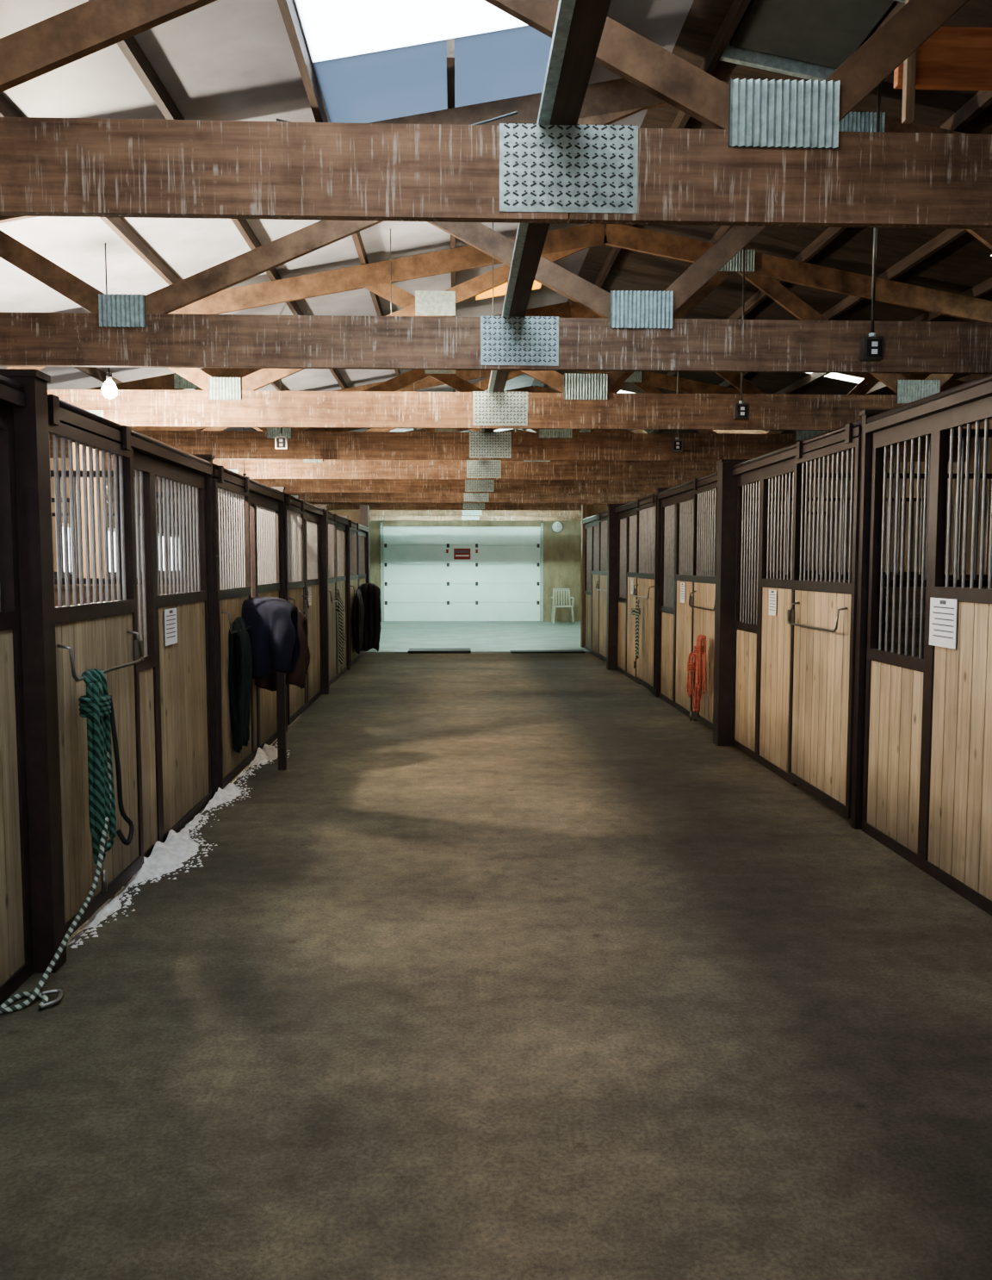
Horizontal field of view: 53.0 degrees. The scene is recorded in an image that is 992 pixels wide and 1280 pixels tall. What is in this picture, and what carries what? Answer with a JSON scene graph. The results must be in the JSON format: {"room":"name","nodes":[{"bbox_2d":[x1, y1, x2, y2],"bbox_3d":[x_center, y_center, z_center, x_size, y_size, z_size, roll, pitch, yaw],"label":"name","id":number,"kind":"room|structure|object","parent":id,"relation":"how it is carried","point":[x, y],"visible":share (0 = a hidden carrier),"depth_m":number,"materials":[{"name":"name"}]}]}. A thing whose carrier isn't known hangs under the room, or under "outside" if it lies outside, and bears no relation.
{"room":"farm building","nodes":[
{"label":"farm building","id":0,"kind":"room"},
{"bbox_2d":[49,458,190,571],"bbox_3d":[-5.259,-0.950,11.386,0.100,3.266,30.450,0,4,-2],"label":"wall","id":1,"kind":"structure","parent":0,"point":[51,459],"depth_m":12.21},
{"bbox_2d":[62,522,116,571],"bbox_3d":[-5.326,-1.145,13.074,0.080,0.700,2.200,0,4,-2],"label":"window","id":2,"kind":"structure","parent":1,"relation":"in","point":[62,523],"depth_m":14.11,"materials":[{"name":"white glass"}]},
{"bbox_2d":[158,533,180,570],"bbox_3d":[-5.447,-1.374,16.088,0.080,0.700,2.200,0,4,-2],"label":"window","id":3,"kind":"structure","parent":1,"relation":"in","point":[158,533],"depth_m":16.98,"materials":[{"name":"glass"}]},
{"bbox_2d":[329,505,370,583],"bbox_3d":[-3.867,-1.111,17.908,3.160,2.600,0.240,0,4,-2],"label":"wall","id":4,"kind":"structure","parent":0,"point":[362,517],"depth_m":17.84,"materials":[{"name":"brown wood"}]},
{"bbox_2d":[328,509,581,515],"bbox_3d":[-0.532,-3.633,22.568,10.241,1.632,0.056,0,4,-2],"label":"roof truss","id":5,"kind":"object","parent":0,"point":[372,512],"depth_m":22.61,"materials":[{"name":"brown wood"}]},
{"bbox_2d":[369,520,581,621],"bbox_3d":[-0.696,-2.675,26.778,10.250,4.373,0.120,0,4,-2],"label":"wall","id":6,"kind":"structure","parent":0,"point":[564,547],"depth_m":26.83,"materials":[{"name":"brown wood"}]},
{"bbox_2d":[380,520,543,621],"bbox_3d":[-0.892,-1.861,26.360,4.420,2.788,0.980,0,4,-2],"label":"garage door","id":7,"kind":"structure","parent":6,"relation":"in","point":[431,573],"depth_m":26.80,"materials":[{"name":"metal"}]},
{"bbox_2d":[376,520,547,621],"bbox_3d":[-0.908,-1.951,26.754,4.580,2.908,0.019,0,4,-2],"label":"trim","id":8,"kind":"structure","parent":6,"relation":"attached to","point":[378,522],"depth_m":26.76,"materials":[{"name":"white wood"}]},
{"bbox_2d":[551,521,563,533],"bbox_3d":[1.651,-3.038,26.755,0.320,0.320,0.053,0,4,-2],"label":"wall clock","id":9,"kind":"object","parent":6,"relation":"attached to","point":[557,526],"visible":0.97,"depth_m":26.74,"materials":[{"name":"white plastic"}]},
{"bbox_2d":[369,515,581,521],"bbox_3d":[-0.629,-3.818,24.999,10.241,1.632,0.056,0,4,-2],"label":"roof truss","id":10,"kind":"object","parent":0,"point":[371,518],"depth_m":25.06,"materials":[{"name":"brown wood"}]},
{"bbox_2d":[365,621,590,652],"bbox_3d":[-0.509,-0.046,22.283,10.450,0.212,9.450,0,4,-2],"label":"floor","id":11,"kind":"structure","parent":0,"point":[396,636],"depth_m":21.63,"materials":[{"name":"grey concrete"}]},
{"bbox_2d":[407,647,585,653],"bbox_3d":[0.000,0.189,17.654,3.100,0.045,0.650,0,4,-2],"label":"mat","id":12,"kind":"object","parent":11,"relation":"on","point":[414,650],"visible":1,"depth_m":17.37,"materials":[{"name":"black rubber"}]},
{"bbox_2d":[551,588,574,623],"bbox_3d":[1.754,-0.906,26.323,0.589,0.896,0.649,0,4,-2],"label":"garden chair","id":13,"kind":"object","parent":11,"relation":"on","point":[568,591],"visible":1,"depth_m":26.53,"materials":[{"name":"beige plastic"}]},
{"bbox_2d":[105,369,855,480],"bbox_3d":[-0.143,-2.893,12.844,10.241,1.632,0.056,0,4,-2],"label":"roof truss","id":14,"kind":"object","parent":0,"point":[647,382],"depth_m":12.88,"materials":[{"name":"brown wood"}]},
{"bbox_2d":[156,385,808,493],"bbox_3d":[-0.240,-3.078,15.275,10.241,1.632,0.056,0,4,-2],"label":"roof truss","id":15,"kind":"object","parent":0,"point":[291,485],"depth_m":15.31,"materials":[{"name":"brown wood"}]},
{"bbox_2d":[0,652,991,1279],"bbox_3d":[0.257,1.421,3.079,10.450,0.200,29.100,0,4,-2],"label":"floor","id":16,"kind":"structure","parent":0,"point":[512,968],"depth_m":3.30,"materials":[{"name":"grey concrete"}]},
{"bbox_2d":[0,374,33,1005],"bbox_3d":[-3.208,0.250,2.285,3.228,2.255,2.750,0,4,-2],"label":"stall","id":17,"kind":"object","parent":16,"relation":"on","point":[15,925],"visible":1,"depth_m":3.61,"materials":[{"name":"brown paint"}]},
{"bbox_2d":[72,410,105,584],"bbox_3d":[-3.262,-0.442,8.016,0.300,2.765,0.200,0,4,-2],"label":"column","id":18,"kind":"structure","parent":16,"relation":"on","point":[100,413],"depth_m":7.88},
{"bbox_2d":[0,368,211,973],"bbox_3d":[-3.318,0.041,5.027,3.228,2.255,2.805,0,4,-2],"label":"stall","id":19,"kind":"object","parent":16,"relation":"on","point":[161,696],"visible":0.93,"depth_m":4.44,"materials":[{"name":"brown paint"}]},
{"bbox_2d":[0,751,111,1012],"bbox_3d":[-1.647,0.763,3.805,0.191,0.999,0.822,0,4,-2],"label":"lead rope","id":20,"kind":"object","parent":19,"relation":"hanging from","point":[32,996],"visible":0.91,"depth_m":3.64,"materials":[{"name":"fabric"}]},
{"bbox_2d":[78,668,116,892],"bbox_3d":[-1.648,0.588,4.124,0.123,0.942,0.180,0,4,-2],"label":"lead rope","id":21,"kind":"object","parent":19,"relation":"hanging from","point":[95,705],"visible":0.99,"depth_m":4.06,"materials":[{"name":"fabric"}]},
{"bbox_2d":[109,695,134,845],"bbox_3d":[-1.593,0.554,4.250,0.059,0.651,0.112,2,5,19],"label":"strap","id":22,"kind":"object","parent":19,"relation":"hanging from","point":[121,810],"visible":0.95,"depth_m":4.23,"materials":[{"name":"black leather"}]},
{"bbox_2d":[164,608,177,646],"bbox_3d":[-1.831,-0.075,5.607,0.005,0.200,0.230,0,4,-2],"label":"paper notice","id":23,"kind":"object","parent":19,"relation":"attached to","point":[170,624],"visible":1,"depth_m":5.60,"materials":[{"name":"white paper"}]},
{"bbox_2d":[50,453,284,798],"bbox_3d":[-3.427,-0.167,7.764,3.228,2.255,2.690,0,4,-2],"label":"stall","id":24,"kind":"object","parent":16,"relation":"on","point":[249,548],"visible":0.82,"depth_m":6.90,"materials":[{"name":"brown paint"}]},
{"bbox_2d":[228,616,252,752],"bbox_3d":[-1.809,0.308,7.030,0.134,0.944,0.350,0,4,-6],"label":"blanket","id":25,"kind":"object","parent":24,"relation":"attached to","point":[240,657],"visible":0.97,"depth_m":6.93,"materials":[{"name":"fabric"}]},
{"bbox_2d":[254,609,310,691],"bbox_3d":[-1.748,0.064,8.064,0.459,0.694,0.339,0,4,-2],"label":"pad","id":26,"kind":"object","parent":24,"relation":"attached to","point":[297,678],"visible":0.27,"depth_m":7.95,"materials":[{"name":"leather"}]},
{"bbox_2d":[66,739,290,948],"bbox_3d":[-1.703,1.027,6.434,0.291,0.089,4.900,0,4,-2],"label":"wood shavings","id":27,"kind":"object","parent":16,"relation":"on","point":[165,857],"visible":0.88,"depth_m":5.25},
{"bbox_2d":[51,486,323,731],"bbox_3d":[-3.534,-0.370,10.440,3.228,2.255,2.680,0,4,-2],"label":"stall","id":28,"kind":"object","parent":16,"relation":"on","point":[300,547],"visible":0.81,"depth_m":10.14,"materials":[{"name":"brown paint"}]},
{"bbox_2d":[308,586,311,605],"bbox_3d":[-2.043,-0.480,10.922,0.005,0.200,0.200,0,4,-2],"label":"paper notice","id":29,"kind":"object","parent":28,"relation":"attached to","point":[309,588],"visible":0.98,"depth_m":10.89,"materials":[{"name":"white paper"}]},
{"bbox_2d":[51,503,348,694],"bbox_3d":[-3.642,-0.575,13.132,3.228,2.255,2.775,0,4,-2],"label":"stall","id":30,"kind":"object","parent":16,"relation":"on","point":[332,525],"visible":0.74,"depth_m":12.50,"materials":[{"name":"brown paint"}]},
{"bbox_2d":[335,596,345,674],"bbox_3d":[-1.966,-0.055,12.574,0.123,0.983,0.206,0,4,-2],"label":"lead rope","id":31,"kind":"object","parent":30,"relation":"hanging from","point":[340,608],"visible":1,"depth_m":12.49,"materials":[{"name":"fabric"}]},
{"bbox_2d":[221,468,238,571],"bbox_3d":[-3.456,-0.812,12.878,0.300,2.765,0.200,0,4,-2],"label":"column","id":32,"kind":"structure","parent":16,"relation":"on","point":[233,470],"depth_m":12.73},
{"bbox_2d":[135,515,368,670],"bbox_3d":[-3.762,-0.805,16.159,3.228,2.255,3.300,0,4,-2],"label":"stall","id":33,"kind":"object","parent":16,"relation":"on","point":[355,532],"visible":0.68,"depth_m":15.10,"materials":[{"name":"brown paint"}]},
{"bbox_2d":[353,589,364,653],"bbox_3d":[-2.094,-0.293,15.156,0.135,0.972,0.688,0,4,-2],"label":"blanket","id":34,"kind":"object","parent":33,"relation":"attached to","point":[358,612],"visible":1,"depth_m":14.90,"materials":[{"name":"fabric"}]},
{"bbox_2d":[357,583,381,651],"bbox_3d":[-2.043,-0.364,15.949,0.402,1.098,0.197,0,4,-2],"label":"blanket","id":35,"kind":"object","parent":33,"relation":"attached to","point":[370,593],"visible":0.76,"depth_m":15.88,"materials":[{"name":"fabric"}]},
{"bbox_2d":[276,671,286,770],"bbox_3d":[-1.732,0.373,7.487,0.330,1.220,0.100,0,4,-2],"label":"rack","id":36,"kind":"object","parent":16,"relation":"on","point":[281,677],"visible":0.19,"depth_m":7.48,"materials":[{"name":"brown paint"}]},
{"bbox_2d":[241,596,300,678],"bbox_3d":[-1.735,-0.023,7.456,0.508,0.601,0.474,0,4,-2],"label":"blanket","id":37,"kind":"object","parent":36,"relation":"hanging from","point":[273,633],"visible":0.79,"depth_m":7.29,"materials":[{"name":"fabric"}]},
{"bbox_2d":[583,503,826,670],"bbox_3d":[3.195,-0.917,16.501,3.260,2.425,3.755,0,4,-2],"label":"stall","id":38,"kind":"object","parent":16,"relation":"on","point":[601,539],"visible":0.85,"depth_m":15.85,"materials":[{"name":"brown paint"}]},
{"bbox_2d":[615,487,924,696],"bbox_3d":[3.345,-0.661,13.141,3.228,2.425,3.100,0,4,-2],"label":"stall","id":39,"kind":"object","parent":16,"relation":"on","point":[639,556],"visible":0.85,"depth_m":12.42,"materials":[{"name":"brown paint"}]},
{"bbox_2d":[630,577,633,594],"bbox_3d":[1.825,-0.721,13.367,0.005,0.210,0.200,0,4,-2],"label":"paper notice","id":40,"kind":"object","parent":39,"relation":"attached to","point":[631,580],"visible":1,"depth_m":13.37,"materials":[{"name":"white paper"}]},
{"bbox_2d":[631,599,640,668],"bbox_3d":[1.728,-0.073,12.312,0.121,0.858,0.206,0,4,-2],"label":"lead rope","id":41,"kind":"object","parent":39,"relation":"hanging from","point":[636,611],"visible":1,"depth_m":12.24,"materials":[{"name":"fabric"}]},
{"bbox_2d":[658,459,991,745],"bbox_3d":[3.453,-0.425,10.034,3.260,2.425,3.135,0,4,-2],"label":"stall","id":42,"kind":"object","parent":16,"relation":"on","point":[708,609],"visible":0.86,"depth_m":9.15,"materials":[{"name":"brown paint"}]},
{"bbox_2d":[680,582,685,602],"bbox_3d":[1.945,-0.494,10.378,0.005,0.210,0.200,0,4,-2],"label":"paper notice","id":43,"kind":"object","parent":42,"relation":"attached to","point":[682,584],"visible":1,"depth_m":10.37,"materials":[{"name":"white paper"}]},
{"bbox_2d":[686,652,696,720],"bbox_3d":[1.847,0.437,9.339,0.116,0.651,0.270,0,4,-2],"label":"lead rope","id":44,"kind":"object","parent":42,"relation":"hanging from","point":[691,666],"visible":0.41,"depth_m":9.34,"materials":[{"name":"fabric"}]},
{"bbox_2d":[693,633,706,716],"bbox_3d":[1.858,0.325,9.069,0.116,0.755,0.236,0,4,-2],"label":"lead rope","id":45,"kind":"object","parent":42,"relation":"hanging from","point":[699,649],"visible":1,"depth_m":9.02,"materials":[{"name":"fabric"}]},
{"bbox_2d":[733,409,991,829],"bbox_3d":[3.584,-0.206,7.163,3.228,2.425,2.740,0,4,-2],"label":"stall","id":46,"kind":"object","parent":16,"relation":"on","point":[800,678],"visible":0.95,"depth_m":6.51,"materials":[{"name":"brown paint"}]},
{"bbox_2d":[769,589,776,615],"bbox_3d":[2.063,-0.279,7.423,0.005,0.190,0.170,0,4,-2],"label":"paper notice","id":47,"kind":"object","parent":46,"relation":"attached to","point":[773,593],"visible":1,"depth_m":7.41,"materials":[{"name":"white paper"}]},
{"bbox_2d":[862,373,991,915],"bbox_3d":[3.697,0.010,4.324,3.228,2.425,2.960,0,4,-2],"label":"stall","id":48,"kind":"object","parent":16,"relation":"on","point":[928,773],"visible":0.96,"depth_m":4.93,"materials":[{"name":"brown paint"}]},
{"bbox_2d":[929,597,957,649],"bbox_3d":[2.167,-0.084,4.827,0.005,0.235,0.260,0,4,-2],"label":"paper notice","id":49,"kind":"object","parent":48,"relation":"attached to","point":[943,612],"visible":1,"depth_m":4.82,"materials":[{"name":"white paper"}]},
{"bbox_2d":[0,0,991,434],"bbox_3d":[-0.088,-3.128,11.426,11.050,1.221,31.050,0,4,-2],"label":"ceiling","id":50,"kind":"structure","parent":0,"point":[219,59],"depth_m":6.95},
{"bbox_2d":[101,242,117,398],"bbox_3d":[-2.637,-2.163,6.756,0.100,1.033,0.100,0,4,-2],"label":"hanging light bulb","id":51,"kind":"object","parent":50,"relation":"hanging from","point":[109,390],"visible":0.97,"depth_m":6.76,"materials":[{"name":"white glass"}]},
{"bbox_2d":[274,379,288,449],"bbox_3d":[-2.006,-2.393,9.269,0.110,1.227,0.067,0,4,-2],"label":"outlet box","id":52,"kind":"object","parent":50,"relation":"hanging from","point":[281,442],"visible":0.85,"depth_m":9.28,"materials":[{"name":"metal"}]},
{"bbox_2d":[390,228,391,316],"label":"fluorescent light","id":53,"kind":"object","parent":50,"relation":"hanging from","point":[391,276],"depth_m":7.49,"materials":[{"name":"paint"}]},
{"bbox_2d":[276,111,517,124],"bbox_3d":[-0.474,-2.495,4.810,1.153,0.103,0.112,0,4,-2],"label":"power cable","id":54,"kind":"object","parent":50,"relation":"hanging from","point":[515,112],"visible":0.27,"depth_m":4.81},
{"bbox_2d":[295,0,528,62],"bbox_3d":[-0.180,-2.899,3.812,1.360,0.263,2.250,0,4,-2],"label":"skylight window","id":55,"kind":"structure","parent":50,"relation":"attached to","point":[332,29],"depth_m":4.72,"materials":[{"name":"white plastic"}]},
{"bbox_2d":[313,24,552,123],"bbox_3d":[-0.243,-3.018,5.381,1.360,0.263,0.900,0,4,-2],"label":"skylight window","id":56,"kind":"structure","parent":50,"relation":"attached to","point":[505,64],"depth_m":5.27,"materials":[{"name":"glass"}]},
{"bbox_2d":[413,370,480,391],"bbox_3d":[-0.569,-3.142,11.582,1.100,0.798,0.140,0,4,-2],"label":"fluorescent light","id":57,"kind":"object","parent":50,"relation":"hanging from","point":[480,370],"visible":0.02,"depth_m":11.60,"materials":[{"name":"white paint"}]},
{"bbox_2d":[492,257,493,316],"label":"fluorescent light","id":58,"kind":"object","parent":50,"relation":"hanging from","point":[493,257],"depth_m":7.52,"materials":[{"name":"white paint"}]},
{"bbox_2d":[475,279,541,299],"bbox_3d":[0.135,-3.439,9.580,0.650,0.131,0.800,0,4,-2],"label":"skylight window","id":59,"kind":"structure","parent":50,"relation":"attached to","point":[501,289],"depth_m":9.82,"materials":[{"name":"glass"}]},
{"bbox_2d":[617,390,632,392],"bbox_3d":[2.727,-3.614,15.492,2.900,0.549,1.200,0,4,-2],"label":"skylight window","id":60,"kind":"structure","parent":50,"relation":"attached to","point":[620,391],"depth_m":14.92,"materials":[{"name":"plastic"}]},
{"bbox_2d":[671,371,683,452],"bbox_3d":[1.885,-2.684,10.306,0.110,1.449,0.067,0,4,-2],"label":"outlet box","id":61,"kind":"object","parent":50,"relation":"hanging from","point":[676,444],"visible":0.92,"depth_m":10.33,"materials":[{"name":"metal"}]},
{"bbox_2d":[733,245,749,420],"bbox_3d":[1.952,-2.491,7.864,0.110,1.474,0.067,0,4,-2],"label":"outlet box","id":62,"kind":"object","parent":50,"relation":"hanging from","point":[741,409],"visible":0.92,"depth_m":7.88,"materials":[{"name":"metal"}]},
{"bbox_2d":[808,372,863,383],"bbox_3d":[3.993,-3.095,11.366,0.900,0.177,1.000,0,4,-2],"label":"skylight window","id":63,"kind":"structure","parent":50,"relation":"attached to","point":[835,375],"depth_m":11.74,"materials":[{"name":"glass"}]},
{"bbox_2d":[859,82,884,361],"bbox_3d":[2.051,-2.281,5.375,0.110,1.514,0.067,0,4,-2],"label":"outlet box","id":64,"kind":"object","parent":50,"relation":"hanging from","point":[872,349],"visible":0.85,"depth_m":5.40,"materials":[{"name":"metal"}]},
{"bbox_2d":[894,0,991,124],"bbox_3d":[2.333,-2.597,4.191,1.290,0.843,0.080,0,4,-2],"label":"header beam","id":65,"kind":"structure","parent":50,"relation":"attached to","point":[953,58],"depth_m":4.18,"materials":[{"name":"orange wood"}]},
{"bbox_2d":[0,0,991,433],"bbox_3d":[-0.128,-3.126,11.425,9.270,1.070,30.410,0,4,-2],"label":"roof","id":66,"kind":"structure","parent":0,"point":[131,49],"depth_m":6.41,"materials":[{"name":"brown wood"}]},
{"bbox_2d":[480,0,611,432],"bbox_3d":[-0.148,-2.297,11.708,0.123,0.040,26.910,0,4,-2],"label":"ridge beam","id":67,"kind":"structure","parent":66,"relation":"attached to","point":[580,24],"depth_m":2.92,"materials":[{"name":"brown wood"}]},
{"bbox_2d":[0,0,991,229],"bbox_3d":[0.245,-2.154,3.120,10.241,1.632,0.056,0,4,-2],"label":"roof truss","id":68,"kind":"object","parent":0,"point":[775,153],"depth_m":3.15,"materials":[{"name":"brown wood"}]},
{"bbox_2d":[0,78,991,373],"bbox_3d":[0.148,-2.339,5.551,10.241,1.632,0.056,0,4,-2],"label":"roof truss","id":69,"kind":"object","parent":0,"point":[637,331],"depth_m":5.56,"materials":[{"name":"brown wood"}]},
{"bbox_2d":[6,223,991,430],"bbox_3d":[0.051,-2.523,7.982,10.241,1.632,0.056,0,4,-2],"label":"roof truss","id":70,"kind":"object","parent":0,"point":[583,401],"depth_m":7.99,"materials":[{"name":"brown wood"}]},
{"bbox_2d":[49,301,968,462],"bbox_3d":[-0.046,-2.708,10.413,10.241,1.632,0.056,0,4,-2],"label":"roof truss","id":71,"kind":"object","parent":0,"point":[550,444],"depth_m":10.44,"materials":[{"name":"brown wood"}]},
{"bbox_2d":[308,428,714,510],"bbox_3d":[-0.435,-3.448,20.137,10.241,1.632,0.056,0,4,-2],"label":"roof truss","id":72,"kind":"object","parent":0,"point":[332,506],"depth_m":20.16,"materials":[{"name":"brown wood"}]},
{"bbox_2d":[285,428,758,503],"bbox_3d":[-0.337,-3.263,17.706,10.241,1.632,0.056,0,4,-2],"label":"roof truss","id":73,"kind":"object","parent":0,"point":[307,497],"depth_m":17.74,"materials":[{"name":"brown wood"}]},
{"bbox_2d":[580,504,752,647],"bbox_3d":[3.165,-1.177,18.505,3.160,2.640,0.200,0,4,-2],"label":"wall","id":74,"kind":"structure","parent":0,"point":[587,511],"depth_m":18.37,"materials":[{"name":"brown wood"}]},
{"bbox_2d":[720,0,905,81],"bbox_3d":[1.556,-3.063,4.948,0.695,0.205,0.840,0,4,-2],"label":"roof panel","id":75,"kind":"object","parent":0,"point":[809,40],"depth_m":5.06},
{"bbox_2d":[751,373,991,574],"bbox_3d":[5.083,-1.134,11.784,0.100,3.573,30.450,0,4,-2],"label":"wall","id":76,"kind":"structure","parent":0,"point":[973,376],"depth_m":11.94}
]}

